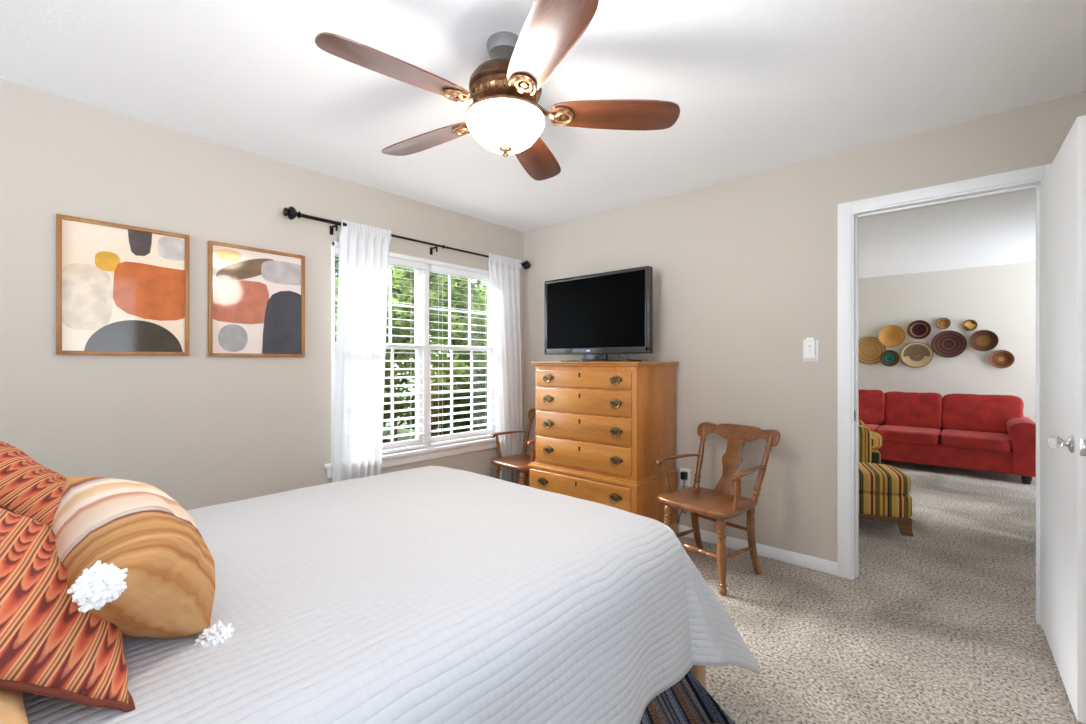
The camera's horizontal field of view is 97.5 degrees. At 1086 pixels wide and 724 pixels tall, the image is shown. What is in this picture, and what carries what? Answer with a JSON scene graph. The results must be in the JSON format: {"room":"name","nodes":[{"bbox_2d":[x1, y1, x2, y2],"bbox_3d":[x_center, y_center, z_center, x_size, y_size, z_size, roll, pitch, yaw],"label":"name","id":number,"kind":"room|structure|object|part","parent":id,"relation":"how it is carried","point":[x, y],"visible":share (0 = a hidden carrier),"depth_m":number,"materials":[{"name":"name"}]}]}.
{"room":"bedroom","nodes":[
{"label":"bedroom","id":0,"kind":"room"},
{"bbox_2d":[0,79,523,510],"bbox_3d":[-2.520,0.013,1.914,0.150,2.445,7.120,0,0,42],"label":"wall","id":1,"kind":"structure","parent":0,"point":[198,428],"depth_m":2.50,"materials":[{"name":"beige paint"}]},
{"bbox_2d":[56,214,189,355],"bbox_3d":[-2.032,-0.350,2.330,0.026,0.633,0.491,0,0,42],"label":"framed print","id":2,"kind":"object","parent":1,"relation":"attached to","point":[121,289],"visible":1,"depth_m":2.31,"materials":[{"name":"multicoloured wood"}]},
{"bbox_2d":[208,240,304,356],"bbox_3d":[-1.646,-0.344,2.764,0.026,0.627,0.501,0,0,42],"label":"framed print","id":3,"kind":"object","parent":1,"relation":"attached to","point":[256,296],"visible":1,"depth_m":2.75,"materials":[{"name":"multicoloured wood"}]},
{"bbox_2d":[283,206,529,268],"bbox_3d":[-0.842,-0.876,3.603,0.115,0.102,2.103,0,0,42],"label":"curtain rod","id":4,"kind":"object","parent":1,"relation":"attached to","point":[291,213],"visible":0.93,"depth_m":3.08,"materials":[{"name":"black metal"}]},
{"bbox_2d":[332,219,390,482],"bbox_3d":[-1.204,0.145,3.170,0.057,2.121,0.416,0,0,42],"label":"sheer curtain","id":5,"kind":"object","parent":4,"relation":"hanging from","point":[363,249],"visible":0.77,"depth_m":3.16,"materials":[{"name":"white fabric"}]},
{"bbox_2d":[489,253,522,483],"bbox_3d":[-0.317,0.145,4.167,0.056,2.121,0.444,0,0,42],"label":"sheer curtain","id":6,"kind":"object","parent":4,"relation":"hanging from","point":[504,272],"visible":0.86,"depth_m":4.17,"materials":[{"name":"white fabric"}]},
{"bbox_2d":[324,241,496,477],"bbox_3d":[-0.915,-0.020,3.686,0.195,1.532,1.590,0,0,42],"label":"window","id":7,"kind":"structure","parent":1,"relation":"in","point":[428,452],"depth_m":3.69,"materials":[{"name":"white wood"}]},
{"bbox_3d":[-1.188,-0.061,3.428,0.054,1.385,0.708,0,0,42],"label":"sash","id":8,"kind":"part","parent":7,"relation":"part of","materials":[{"name":"white wood"}]},
{"bbox_2d":[335,247,425,453],"bbox_3d":[-1.145,-0.051,3.389,0.056,1.403,0.700,0,0,42],"label":"window blind","id":9,"kind":"object","parent":7,"relation":"attached to","point":[392,261],"visible":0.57,"depth_m":3.51,"materials":[{"name":"white plastic"}]},
{"bbox_3d":[-1.145,-0.729,3.389,0.056,0.046,0.700,0,0,42],"label":"head rail","id":10,"kind":"part","parent":9,"relation":"part of","materials":[{"name":"white plastic"}]},
{"bbox_3d":[-1.145,0.641,3.389,0.052,0.020,0.700,0,0,42],"label":"rail","id":11,"kind":"part","parent":9,"relation":"part of","materials":[{"name":"white"}]},
{"bbox_3d":[-0.915,0.670,3.686,0.195,0.026,1.590,0,0,42],"label":"sill","id":12,"kind":"part","parent":7,"relation":"part of","materials":[{"name":"white"}]},
{"bbox_3d":[-0.688,-0.061,3.990,0.054,1.385,0.700,0,0,42],"label":"sash","id":13,"kind":"part","parent":7,"relation":"part of","materials":[{"name":"white wood"}]},
{"bbox_2d":[429,265,496,445],"bbox_3d":[-0.645,-0.051,3.951,0.056,1.403,0.692,0,0,42],"label":"window blind","id":14,"kind":"object","parent":7,"relation":"attached to","point":[432,268],"visible":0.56,"depth_m":3.88,"materials":[{"name":"white plastic"}]},
{"bbox_3d":[-0.645,-0.042,3.951,0.055,1.365,0.500,0,0,42],"label":"ladder cord","id":15,"kind":"part","parent":14,"relation":"part of","materials":[{"name":"white fabric"}]},
{"bbox_3d":[-0.645,-0.729,3.951,0.056,0.046,0.692,0,0,42],"label":"head rail","id":16,"kind":"part","parent":14,"relation":"part of","materials":[{"name":"white plastic"}]},
{"bbox_3d":[-0.645,0.641,3.951,0.052,0.020,0.692,0,0,42],"label":"rail","id":17,"kind":"part","parent":14,"relation":"part of","materials":[{"name":"white"}]},
{"bbox_2d":[0,0,1085,278],"bbox_3d":[1.575,-1.269,1.606,6.620,0.120,12.100,0,0,42],"label":"ceiling","id":18,"kind":"structure","parent":0,"point":[757,86],"depth_m":2.07,"materials":[{"name":"white paint"}]},
{"bbox_2d":[315,0,679,180],"bbox_3d":[-0.181,-0.997,1.808,1.267,0.425,1.269,0,0,42],"label":"ceiling fan","id":19,"kind":"object","parent":18,"relation":"hanging from","point":[505,116],"visible":1,"depth_m":1.70,"materials":[{"name":"brown wood"}]},
{"bbox_3d":[-0.472,-0.948,1.546,0.495,0.006,0.159,0,12,-39],"label":"blade","id":20,"kind":"part","parent":19,"relation":"part of","materials":[{"name":"brown wood"}]},
{"bbox_3d":[-0.493,-0.948,2.041,0.495,0.006,0.159,0,12,33],"label":"blade","id":21,"kind":"part","parent":19,"relation":"part of","materials":[{"name":"brown wood"}]},
{"bbox_3d":[-0.143,-0.868,1.808,0.298,0.117,0.298,0,0,42],"label":"lamp shade","id":22,"kind":"part","parent":19,"relation":"part of","materials":[{"name":"white glass"}]},
{"bbox_3d":[-0.030,-0.948,2.214,0.159,0.006,0.495,-12,-3,14],"label":"blade","id":23,"kind":"part","parent":19,"relation":"part of","materials":[{"name":"brown wood"}]},
{"bbox_3d":[0.005,-0.948,1.415,0.159,0.006,0.495,13,-5,-21],"label":"blade","id":24,"kind":"part","parent":19,"relation":"part of","materials":[{"name":"brown wood"}]},
{"bbox_3d":[0.278,-0.948,1.827,0.495,0.006,0.159,0,-12,-3],"label":"blade","id":25,"kind":"part","parent":19,"relation":"part of","materials":[{"name":"brown wood"}]},
{"bbox_2d":[524,91,1085,561],"bbox_3d":[2.291,0.013,2.321,6.500,2.445,0.120,0,0,42],"label":"wall","id":26,"kind":"structure","parent":0,"point":[745,268],"depth_m":3.03,"materials":[{"name":"beige paint"}]},
{"bbox_2d":[678,471,687,522],"bbox_3d":[0.989,0.960,3.362,0.082,0.373,0.038,0,0,42],"label":"power adapter","id":27,"kind":"object","parent":26,"relation":"attached to","point":[683,475],"visible":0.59,"depth_m":3.35,"materials":[{"name":"black plastic"}]},
{"bbox_2d":[680,468,689,486],"bbox_3d":[1.009,0.816,3.375,0.076,0.124,0.008,0,0,42],"label":"power outlet","id":28,"kind":"object","parent":26,"relation":"attached to","point":[686,482],"visible":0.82,"depth_m":3.37,"materials":[{"name":"white plastic"}]},
{"bbox_2d":[677,524,836,575],"bbox_3d":[0.764,1.198,3.588,2.535,0.075,0.014,0,0,42],"label":"baseboard","id":29,"kind":"structure","parent":26,"relation":"attached to","point":[826,566],"depth_m":2.97,"materials":[{"name":"white"}]},
{"bbox_2d":[803,337,818,361],"bbox_3d":[1.595,-0.074,2.840,0.082,0.146,0.029,0,0,42],"label":"wall switch","id":30,"kind":"object","parent":26,"relation":"attached to","point":[810,345],"visible":1,"depth_m":2.83,"materials":[{"name":"white plastic"}]},
{"bbox_2d":[837,163,1051,628],"bbox_3d":[2.083,0.163,2.506,0.895,2.147,0.156,0,0,42],"label":"door frame","id":31,"kind":"structure","parent":26,"relation":"attached to","point":[849,214],"depth_m":2.70,"materials":[{"name":"white wood"}]},
{"bbox_2d":[1041,115,1085,722],"bbox_3d":[2.043,0.191,1.905,0.107,2.030,0.809,0,0,40],"label":"door","id":32,"kind":"structure","parent":26,"relation":"in","point":[1063,187],"depth_m":1.75,"materials":[{"name":"white paint"}]},
{"bbox_3d":[1.805,0.284,1.675,0.038,0.051,0.051,0,0,40],"label":"crystal handle","id":33,"kind":"part","parent":32,"relation":"part of","materials":[{"name":"white"}]},
{"bbox_3d":[1.825,0.284,1.658,0.028,0.062,0.062,0,0,40],"label":"knob","id":34,"kind":"part","parent":32,"relation":"part of","materials":[{"name":"silver metal"}]},
{"bbox_3d":[1.805,0.284,1.584,0.024,0.058,0.011,0,0,40],"label":"latch plate","id":35,"kind":"part","parent":32,"relation":"part of","materials":[{"name":"silver metal"}]},
{"bbox_2d":[678,459,1085,723],"bbox_3d":[1.575,1.296,1.606,6.620,0.120,12.100,0,0,42],"label":"floor","id":36,"kind":"structure","parent":0,"point":[937,624],"depth_m":2.24,"materials":[{"name":"carpet"}]},
{"bbox_2d":[490,408,535,484],"bbox_3d":[-0.116,0.825,3.962,0.547,0.825,0.518,0,0,-42],"label":"armchair","id":37,"kind":"object","parent":36,"relation":"on","point":[520,462],"visible":0.45,"depth_m":3.94,"materials":[{"name":"brown wood"}]},
{"bbox_3d":[-0.386,1.034,3.942,0.074,0.407,0.052,0,0,11],"label":"leg","id":38,"kind":"part","parent":37,"relation":"part of","materials":[{"name":"brown wood"}]},
{"bbox_3d":[-0.376,0.714,4.020,0.060,0.203,0.034,0,0,4],"label":"arm post","id":39,"kind":"part","parent":37,"relation":"part of","materials":[{"name":"brown wood"}]},
{"bbox_3d":[-0.287,0.618,4.109,0.372,0.043,0.051,0,0,-38],"label":"arm","id":40,"kind":"part","parent":37,"relation":"part of","materials":[{"name":"brown wood"}]},
{"bbox_3d":[-0.175,0.822,3.908,0.387,0.035,0.443,0,0,-42],"label":"seat","id":41,"kind":"part","parent":37,"relation":"part of","materials":[{"name":"brown wood"}]},
{"bbox_3d":[-0.160,1.034,3.696,0.062,0.407,0.068,0,0,-42],"label":"leg","id":42,"kind":"part","parent":37,"relation":"part of","materials":[{"name":"brown wood"}]},
{"bbox_3d":[-0.135,0.633,4.206,0.036,0.372,0.168,0,0,35],"label":"post","id":43,"kind":"part","parent":37,"relation":"part of","materials":[{"name":"brown wood"}]},
{"bbox_3d":[0.015,0.618,3.778,0.051,0.043,0.372,0,0,43],"label":"arm","id":44,"kind":"part","parent":37,"relation":"part of","materials":[{"name":"brown wood"}]},
{"bbox_3d":[0.057,0.461,4.119,0.080,0.096,0.506,0,0,-42],"label":"crest rail","id":45,"kind":"part","parent":37,"relation":"part of","materials":[{"name":"brown wood"}]},
{"bbox_3d":[-0.083,0.714,3.697,0.034,0.203,0.060,0,0,-18],"label":"arm post","id":46,"kind":"part","parent":37,"relation":"part of","materials":[{"name":"brown wood"}]},
{"bbox_2d":[528,362,678,533],"bbox_3d":[0.415,0.617,3.470,0.945,1.238,0.596,0,0,42],"label":"dresser","id":47,"kind":"object","parent":36,"relation":"on","point":[602,428],"visible":0.75,"depth_m":3.21,"materials":[{"name":"brown wood"}]},
{"bbox_3d":[-0.009,0.873,3.466,0.103,0.068,0.026,0,0,42],"label":"handle","id":48,"kind":"part","parent":47,"relation":"part of","materials":[{"name":"gold metal"}]},
{"bbox_3d":[0.033,0.637,3.452,0.103,0.068,0.026,0,0,42],"label":"handle","id":49,"kind":"part","parent":47,"relation":"part of","materials":[{"name":"gold metal"}]},
{"bbox_3d":[0.033,0.449,3.452,0.103,0.068,0.026,0,0,42],"label":"handle","id":50,"kind":"part","parent":47,"relation":"part of","materials":[{"name":"gold metal"}]},
{"bbox_3d":[0.033,0.269,3.452,0.103,0.068,0.026,0,0,42],"label":"handle","id":51,"kind":"part","parent":47,"relation":"part of","materials":[{"name":"gold metal"}]},
{"bbox_3d":[0.033,0.116,3.452,0.103,0.068,0.026,0,0,42],"label":"handle","id":52,"kind":"part","parent":47,"relation":"part of","materials":[{"name":"gold metal"}]},
{"bbox_3d":[0.238,0.875,3.286,0.858,0.153,0.034,0,0,42],"label":"drawer","id":53,"kind":"part","parent":47,"relation":"part of","materials":[{"name":"brown wood"}]},
{"bbox_3d":[0.263,0.639,3.288,0.812,0.178,0.034,0,0,42],"label":"drawer","id":54,"kind":"part","parent":47,"relation":"part of","materials":[{"name":"brown wood"}]},
{"bbox_3d":[0.263,0.450,3.288,0.812,0.172,0.034,0,0,42],"label":"drawer","id":55,"kind":"part","parent":47,"relation":"part of","materials":[{"name":"brown wood"}]},
{"bbox_3d":[0.263,0.270,3.288,0.812,0.160,0.034,0,0,42],"label":"drawer","id":56,"kind":"part","parent":47,"relation":"part of","materials":[{"name":"brown wood"}]},
{"bbox_3d":[0.263,0.117,3.288,0.812,0.118,0.034,0,0,42],"label":"drawer","id":57,"kind":"part","parent":47,"relation":"part of","materials":[{"name":"brown wood"}]},
{"bbox_2d":[544,266,652,361],"bbox_3d":[0.389,-0.336,3.637,0.966,0.666,0.230,0,0,42],"label":"television","id":58,"kind":"object","parent":47,"relation":"on","point":[596,316],"visible":1,"depth_m":3.57,"materials":[{"name":"black plastic"}]},
{"bbox_3d":[0.422,0.771,3.483,0.937,0.038,0.566,0,0,42],"label":"waist moulding","id":59,"kind":"part","parent":47,"relation":"part of","materials":[{"name":"brown wood"}]},
{"bbox_3d":[0.458,0.873,3.050,0.103,0.068,0.026,0,0,42],"label":"handle","id":60,"kind":"part","parent":47,"relation":"part of","materials":[{"name":"gold metal"}]},
{"bbox_3d":[0.466,0.269,3.068,0.103,0.068,0.026,0,0,42],"label":"handle","id":61,"kind":"part","parent":47,"relation":"part of","materials":[{"name":"gold metal"}]},
{"bbox_3d":[0.466,0.637,3.068,0.103,0.068,0.026,0,0,42],"label":"handle","id":62,"kind":"part","parent":47,"relation":"part of","materials":[{"name":"gold metal"}]},
{"bbox_3d":[0.466,0.449,3.068,0.103,0.068,0.026,0,0,42],"label":"handle","id":63,"kind":"part","parent":47,"relation":"part of","materials":[{"name":"gold metal"}]},
{"bbox_3d":[0.466,0.116,3.068,0.103,0.068,0.026,0,0,42],"label":"handle","id":64,"kind":"part","parent":47,"relation":"part of","materials":[{"name":"gold metal"}]},
{"bbox_2d":[664,524,704,687],"bbox_3d":[-0.711,0.897,1.377,1.520,0.678,2.161,0,0,42],"label":"bed","id":65,"kind":"object","parent":36,"relation":"on","point":[698,671],"visible":0.04,"depth_m":1.64,"materials":[{"name":"white"}]},
{"bbox_2d":[21,466,760,723],"bbox_3d":[-0.681,0.825,1.447,1.877,0.605,2.266,0,0,42],"label":"quilt","id":66,"kind":"object","parent":65,"relation":"on","point":[428,594],"visible":0.79,"depth_m":1.15,"materials":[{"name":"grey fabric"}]},
{"bbox_2d":[0,688,28,723],"bbox_3d":[-1.000,0.474,0.651,0.620,0.138,0.400,0,0,42],"label":"sleeping pillow","id":67,"kind":"object","parent":66,"relation":"on","point":[12,709],"visible":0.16,"depth_m":0.63,"materials":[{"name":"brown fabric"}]},
{"bbox_2d":[0,441,66,526],"bbox_3d":[-1.468,0.336,1.268,0.508,0.341,0.345,0,0,40],"label":"throw pillow","id":68,"kind":"object","parent":66,"relation":"on","point":[30,489],"visible":0.43,"depth_m":1.19,"materials":[{"name":"fabric"}]},
{"bbox_2d":[0,508,135,711],"bbox_3d":[-0.944,0.376,0.774,0.553,0.312,0.377,0,0,44],"label":"throw pillow","id":69,"kind":"object","parent":66,"relation":"on","point":[49,647],"visible":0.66,"depth_m":0.71,"materials":[{"name":"fabric"}]},
{"bbox_2d":[52,476,234,647],"bbox_3d":[-0.808,0.400,0.946,0.688,0.328,0.243,0,0,41],"label":"accent pillow","id":70,"kind":"object","parent":66,"relation":"on","point":[133,558],"visible":0.91,"depth_m":0.83,"materials":[{"name":"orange fabric"}]},
{"bbox_3d":[-0.745,0.687,1.360,1.460,0.258,2.090,0,0,42],"label":"mattress","id":71,"kind":"part","parent":65,"relation":"part of","materials":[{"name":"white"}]},
{"bbox_2d":[640,670,735,723],"bbox_3d":[0.295,1.031,1.333,0.129,0.393,0.896,0,0,45],"label":"rug","id":72,"kind":"object","parent":65,"relation":"hanging from","point":[687,701],"visible":0.32,"depth_m":1.52,"materials":[{"name":"multicoloured fabric"}]},
{"bbox_3d":[0.525,1.121,1.677,0.072,0.230,0.072,0,0,42],"label":"leg","id":73,"kind":"part","parent":65,"relation":"part of","materials":[{"name":"beige wood"}]},
{"bbox_2d":[655,422,780,595],"bbox_3d":[1.023,0.816,2.827,0.582,0.841,0.551,0,0,-38],"label":"armchair","id":74,"kind":"object","parent":36,"relation":"on","point":[724,502],"visible":0.98,"depth_m":2.80,"materials":[{"name":"brown wood"}]},
{"bbox_3d":[0.751,0.703,2.908,0.064,0.207,0.036,0,0,8],"label":"arm post","id":75,"kind":"part","parent":74,"relation":"part of","materials":[{"name":"brown wood"}]},
{"bbox_3d":[0.735,1.030,2.826,0.078,0.415,0.056,0,0,15],"label":"leg","id":76,"kind":"part","parent":74,"relation":"part of","materials":[{"name":"brown wood"}]},
{"bbox_3d":[0.853,0.606,2.995,0.396,0.044,0.054,0,0,-34],"label":"arm","id":77,"kind":"part","parent":74,"relation":"part of","materials":[{"name":"brown wood"}]},
{"bbox_3d":[0.989,1.028,3.037,0.131,0.415,0.026,0,0,-38],"label":"leg","id":78,"kind":"part","parent":74,"relation":"part of","materials":[{"name":"brown wood"}]},
{"bbox_3d":[1.021,0.620,3.088,0.038,0.380,0.178,0,0,39],"label":"post","id":79,"kind":"part","parent":74,"relation":"part of","materials":[{"name":"brown wood"}]},
{"bbox_3d":[0.957,0.813,2.775,0.412,0.036,0.471,0,0,-38],"label":"seat","id":80,"kind":"part","parent":74,"relation":"part of","materials":[{"name":"brown wood"}]},
{"bbox_3d":[0.956,1.030,2.547,0.056,0.415,0.078,0,0,-2],"label":"leg","id":81,"kind":"part","parent":74,"relation":"part of","materials":[{"name":"brown wood"}]},
{"bbox_3d":[1.040,0.703,2.544,0.036,0.207,0.064,0,0,5],"label":"arm post","id":82,"kind":"part","parent":74,"relation":"part of","materials":[{"name":"brown wood"}]},
{"bbox_3d":[1.218,0.445,2.981,0.085,0.098,0.538,0,0,-38],"label":"crest rail","id":83,"kind":"part","parent":74,"relation":"part of","materials":[{"name":"brown wood"}]},
{"bbox_3d":[1.148,0.606,2.623,0.396,0.044,0.054,0,0,-43],"label":"arm","id":84,"kind":"part","parent":74,"relation":"part of","materials":[{"name":"brown wood"}]},
{"bbox_3d":[1.219,1.028,2.746,0.131,0.415,0.026,0,0,-38],"label":"leg","id":85,"kind":"part","parent":74,"relation":"part of","materials":[{"name":"brown wood"}]},
{"bbox_3d":[1.276,0.620,2.765,0.178,0.380,0.038,0,0,-26],"label":"post","id":86,"kind":"part","parent":74,"relation":"part of","materials":[{"name":"brown wood"}]},
{"bbox_2d":[859,420,881,463],"bbox_3d":[3.242,0.785,5.270,0.822,0.901,0.793,0,0,30],"label":"upholstered armchair","id":87,"kind":"object","parent":36,"relation":"on","point":[869,441],"visible":0.21,"depth_m":4.82,"materials":[{"name":"fabric"}]},
{"bbox_3d":[3.054,0.873,5.015,0.666,0.447,0.163,0,0,30],"label":"arm","id":88,"kind":"part","parent":87,"relation":"part of","materials":[{"name":"fabric"}]},
{"bbox_2d":[871,431,881,448],"bbox_3d":[3.320,0.833,5.225,0.642,0.167,0.472,0,0,30],"label":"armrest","id":89,"kind":"object","parent":87,"relation":"on","point":[876,439],"depth_m":4.92,"materials":[{"name":"fabric"}]},
{"bbox_2d":[859,462,912,535],"bbox_3d":[2.421,1.023,3.722,0.669,0.426,0.501,0,0,25],"label":"ottoman","id":90,"kind":"object","parent":36,"relation":"on","point":[884,490],"visible":0.5,"depth_m":3.44,"materials":[{"name":"fabric"}]},
{"bbox_2d":[859,462,910,494],"bbox_3d":[2.422,0.889,3.721,0.666,0.160,0.501,0,0,25],"label":"cushion","id":91,"kind":"object","parent":90,"relation":"on","point":[874,478],"depth_m":3.46,"materials":[{"name":"fabric"}]},
{"bbox_3d":[2.423,1.133,3.722,0.645,0.043,0.478,0,0,25],"label":"rail","id":92,"kind":"part","parent":90,"relation":"part of","materials":[{"name":"brown wood"}]},
{"bbox_3d":[2.596,1.186,3.418,0.094,0.100,0.070,0,0,25],"label":"leg","id":93,"kind":"part","parent":90,"relation":"part of","materials":[{"name":"brown wood"}]},
{"bbox_2d":[859,389,1035,483],"bbox_3d":[4.431,0.792,5.791,2.190,0.889,0.930,0,0,42],"label":"sofa","id":94,"kind":"object","parent":36,"relation":"on","point":[991,433],"visible":0.8,"depth_m":5.39,"materials":[{"name":"red fabric"}]},
{"bbox_2d":[859,389,884,424],"bbox_3d":[4.140,0.589,6.269,0.609,0.483,0.310,0,0,42],"label":"cushion","id":95,"kind":"object","parent":94,"relation":"on","point":[871,402],"depth_m":6.07,"materials":[{"name":"red fabric"}]},
{"bbox_2d":[865,424,880,431],"bbox_3d":[3.937,0.865,6.072,0.593,0.155,0.692,0,0,42],"label":"seat cushion","id":96,"kind":"object","parent":94,"relation":"on","point":[872,427],"depth_m":5.78,"materials":[{"name":"red fabric"}]},
{"bbox_2d":[877,425,940,445],"bbox_3d":[4.372,0.864,5.684,0.589,0.154,0.692,0,0,42],"label":"seat cushion","id":97,"kind":"object","parent":94,"relation":"on","point":[892,435],"depth_m":5.49,"materials":[{"name":"red fabric"}]},
{"bbox_2d":[883,391,941,429],"bbox_3d":[4.600,0.608,5.929,0.602,0.476,0.289,0,0,42],"label":"cushion","id":98,"kind":"object","parent":94,"relation":"on","point":[906,409],"depth_m":5.84,"materials":[{"name":"red fabric"}]},
{"bbox_3d":[4.378,0.844,5.859,2.020,0.615,0.900,0,0,42],"label":"frame","id":99,"kind":"part","parent":94,"relation":"part of","materials":[{"name":"red fabric"}]},
{"bbox_2d":[940,429,1012,451],"bbox_3d":[4.808,0.864,5.297,0.590,0.154,0.692,0,0,42],"label":"seat cushion","id":100,"kind":"object","parent":94,"relation":"on","point":[957,440],"depth_m":5.11,"materials":[{"name":"red fabric"}]},
{"bbox_2d":[942,393,1023,433],"bbox_3d":[5.073,0.610,5.512,0.711,0.479,0.308,0,0,42],"label":"cushion","id":101,"kind":"object","parent":94,"relation":"on","point":[962,412],"depth_m":5.44,"materials":[{"name":"red fabric"}]},
{"bbox_3d":[5.147,0.881,5.121,0.229,0.539,0.860,0,0,42],"label":"arm","id":102,"kind":"part","parent":94,"relation":"part of"},
{"bbox_2d":[859,261,1035,422],"bbox_3d":[5.561,0.013,6.091,6.620,2.445,0.100,0,0,42],"label":"wall","id":103,"kind":"structure","parent":0,"point":[1001,299],"depth_m":6.16,"materials":[{"name":"beige paint"}]},
{"bbox_2d":[859,337,885,363],"bbox_3d":[4.659,-0.163,6.791,0.391,0.391,0.041,0,0,42],"label":"woven basket","id":104,"kind":"object","parent":103,"relation":"attached to","point":[870,348],"visible":0.88,"depth_m":6.79,"materials":[{"name":"beige wicker"}]},
{"bbox_2d":[879,350,899,366],"bbox_3d":[4.812,-0.052,6.608,0.233,0.233,0.051,0,0,42],"label":"woven basket","id":105,"kind":"object","parent":103,"relation":"attached to","point":[889,358],"visible":1,"depth_m":6.61,"materials":[{"name":"wicker"}]},
{"bbox_2d":[878,325,905,346],"bbox_3d":[4.841,-0.358,6.603,0.309,0.309,0.081,0,0,42],"label":"woven basket","id":106,"kind":"object","parent":103,"relation":"attached to","point":[890,335],"visible":1,"depth_m":6.61,"materials":[{"name":"wicker"}]},
{"bbox_2d":[900,342,932,367],"bbox_3d":[5.053,-0.098,6.438,0.350,0.350,0.046,0,0,42],"label":"woven basket","id":107,"kind":"object","parent":103,"relation":"attached to","point":[914,354],"visible":1,"depth_m":6.44,"materials":[{"name":"beige wicker"}]},
{"bbox_2d":[907,320,930,338],"bbox_3d":[5.063,-0.434,6.409,0.258,0.258,0.076,0,0,42],"label":"woven basket","id":108,"kind":"object","parent":103,"relation":"attached to","point":[918,329],"visible":1,"depth_m":6.42,"materials":[{"name":"brown wicker"}]},
{"bbox_2d":[936,318,950,328],"bbox_3d":[5.261,-0.508,6.257,0.150,0.150,0.041,0,0,42],"label":"woven basket","id":109,"kind":"object","parent":103,"relation":"attached to","point":[942,323],"visible":1,"depth_m":6.26,"materials":[{"name":"brown wicker"}]},
{"bbox_2d":[931,330,966,357],"bbox_3d":[5.299,-0.234,6.216,0.354,0.354,0.051,0,0,42],"label":"woven basket","id":110,"kind":"object","parent":103,"relation":"attached to","point":[948,344],"visible":1,"depth_m":6.22,"materials":[{"name":"brown wicker"}]},
{"bbox_2d":[962,319,977,330],"bbox_3d":[5.455,-0.470,6.084,0.146,0.146,0.041,0,0,42],"label":"woven basket","id":111,"kind":"object","parent":103,"relation":"attached to","point":[969,325],"visible":1,"depth_m":6.08,"materials":[{"name":"beige wicker"}]},
{"bbox_2d":[969,330,998,351],"bbox_3d":[5.534,-0.267,5.980,0.274,0.274,0.091,0,0,42],"label":"woven basket","id":112,"kind":"object","parent":103,"relation":"attached to","point":[981,340],"visible":1,"depth_m":5.99,"materials":[{"name":"brown wicker"}]},
{"bbox_2d":[989,350,1014,367],"bbox_3d":[5.665,-0.035,5.881,0.229,0.229,0.066,0,0,42],"label":"woven basket","id":113,"kind":"object","parent":103,"relation":"attached to","point":[999,358],"visible":1,"depth_m":5.88,"materials":[{"name":"brown wicker"}]},
{"label":"outside","id":114,"kind":"structure","parent":0,"visible":0},
{"bbox_2d":[383,373,484,440],"bbox_3d":[-16.018,1.886,31.893,59.840,0.200,100.000,0,0,42],"label":"ground","id":115,"kind":"structure","parent":114,"point":[402,430],"depth_m":12.59,"materials":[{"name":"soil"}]},
{"bbox_2d":[335,257,430,393],"bbox_3d":[-4.424,-0.655,12.402,3.911,4.895,3.755,0,0,42],"label":"tree","id":116,"kind":"object","parent":115,"relation":"on","point":[397,380],"visible":0.02,"depth_m":12.45,"materials":[{"name":"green plant"}]},
{"bbox_2d":[335,256,433,334],"bbox_3d":[-4.031,-0.638,9.507,3.148,4.856,3.233,0,0,42],"label":"tree","id":117,"kind":"object","parent":115,"relation":"on","point":[336,260],"visible":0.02,"depth_m":9.28,"materials":[{"name":"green plant"}]},
{"bbox_2d":[382,389,415,443],"bbox_3d":[-2.310,1.060,6.137,1.495,1.459,1.356,0,0,42],"label":"shrub","id":118,"kind":"object","parent":115,"relation":"on","point":[387,407],"visible":0.07,"depth_m":5.96,"materials":[{"name":"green plant"}]},
{"bbox_2d":[335,265,469,441],"bbox_3d":[-2.268,-0.029,7.025,1.983,3.636,1.945,0,0,-38],"label":"tree","id":119,"kind":"object","parent":115,"relation":"on","point":[401,274],"visible":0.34,"depth_m":6.80,"materials":[{"name":"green plant"}]},
{"bbox_2d":[400,276,486,389],"bbox_3d":[-1.647,-0.305,9.228,2.504,4.188,2.568,0,0,42],"label":"tree","id":120,"kind":"object","parent":115,"relation":"on","point":[463,299],"visible":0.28,"depth_m":8.84,"materials":[{"name":"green plant"}]},
{"bbox_2d":[404,373,486,436],"bbox_3d":[-1.236,0.971,6.923,1.561,1.637,1.454,0,0,42],"label":"shrub","id":121,"kind":"object","parent":115,"relation":"on","point":[475,385],"visible":0.3,"depth_m":6.54,"materials":[{"name":"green plant"}]},
{"bbox_2d":[431,280,486,394],"bbox_3d":[-1.323,-0.443,11.710,3.044,4.467,3.111,0,0,42],"label":"tree","id":122,"kind":"object","parent":115,"relation":"on","point":[433,382],"visible":0.02,"depth_m":11.33,"materials":[{"name":"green plant"}]},
{"bbox_2d":[431,284,486,377],"bbox_3d":[-1.306,-0.549,14.772,3.516,4.684,3.633,0,0,42],"label":"tree","id":123,"kind":"object","parent":115,"relation":"on","point":[473,292],"visible":0.02,"depth_m":13.84,"materials":[{"name":"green plant"}]},
{"bbox_2d":[458,369,486,424],"bbox_3d":[-0.837,0.900,8.672,1.841,1.782,1.807,0,0,42],"label":"shrub","id":124,"kind":"object","parent":115,"relation":"on","point":[484,378],"visible":0.02,"depth_m":8.55,"materials":[{"name":"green plant"}]}
]}

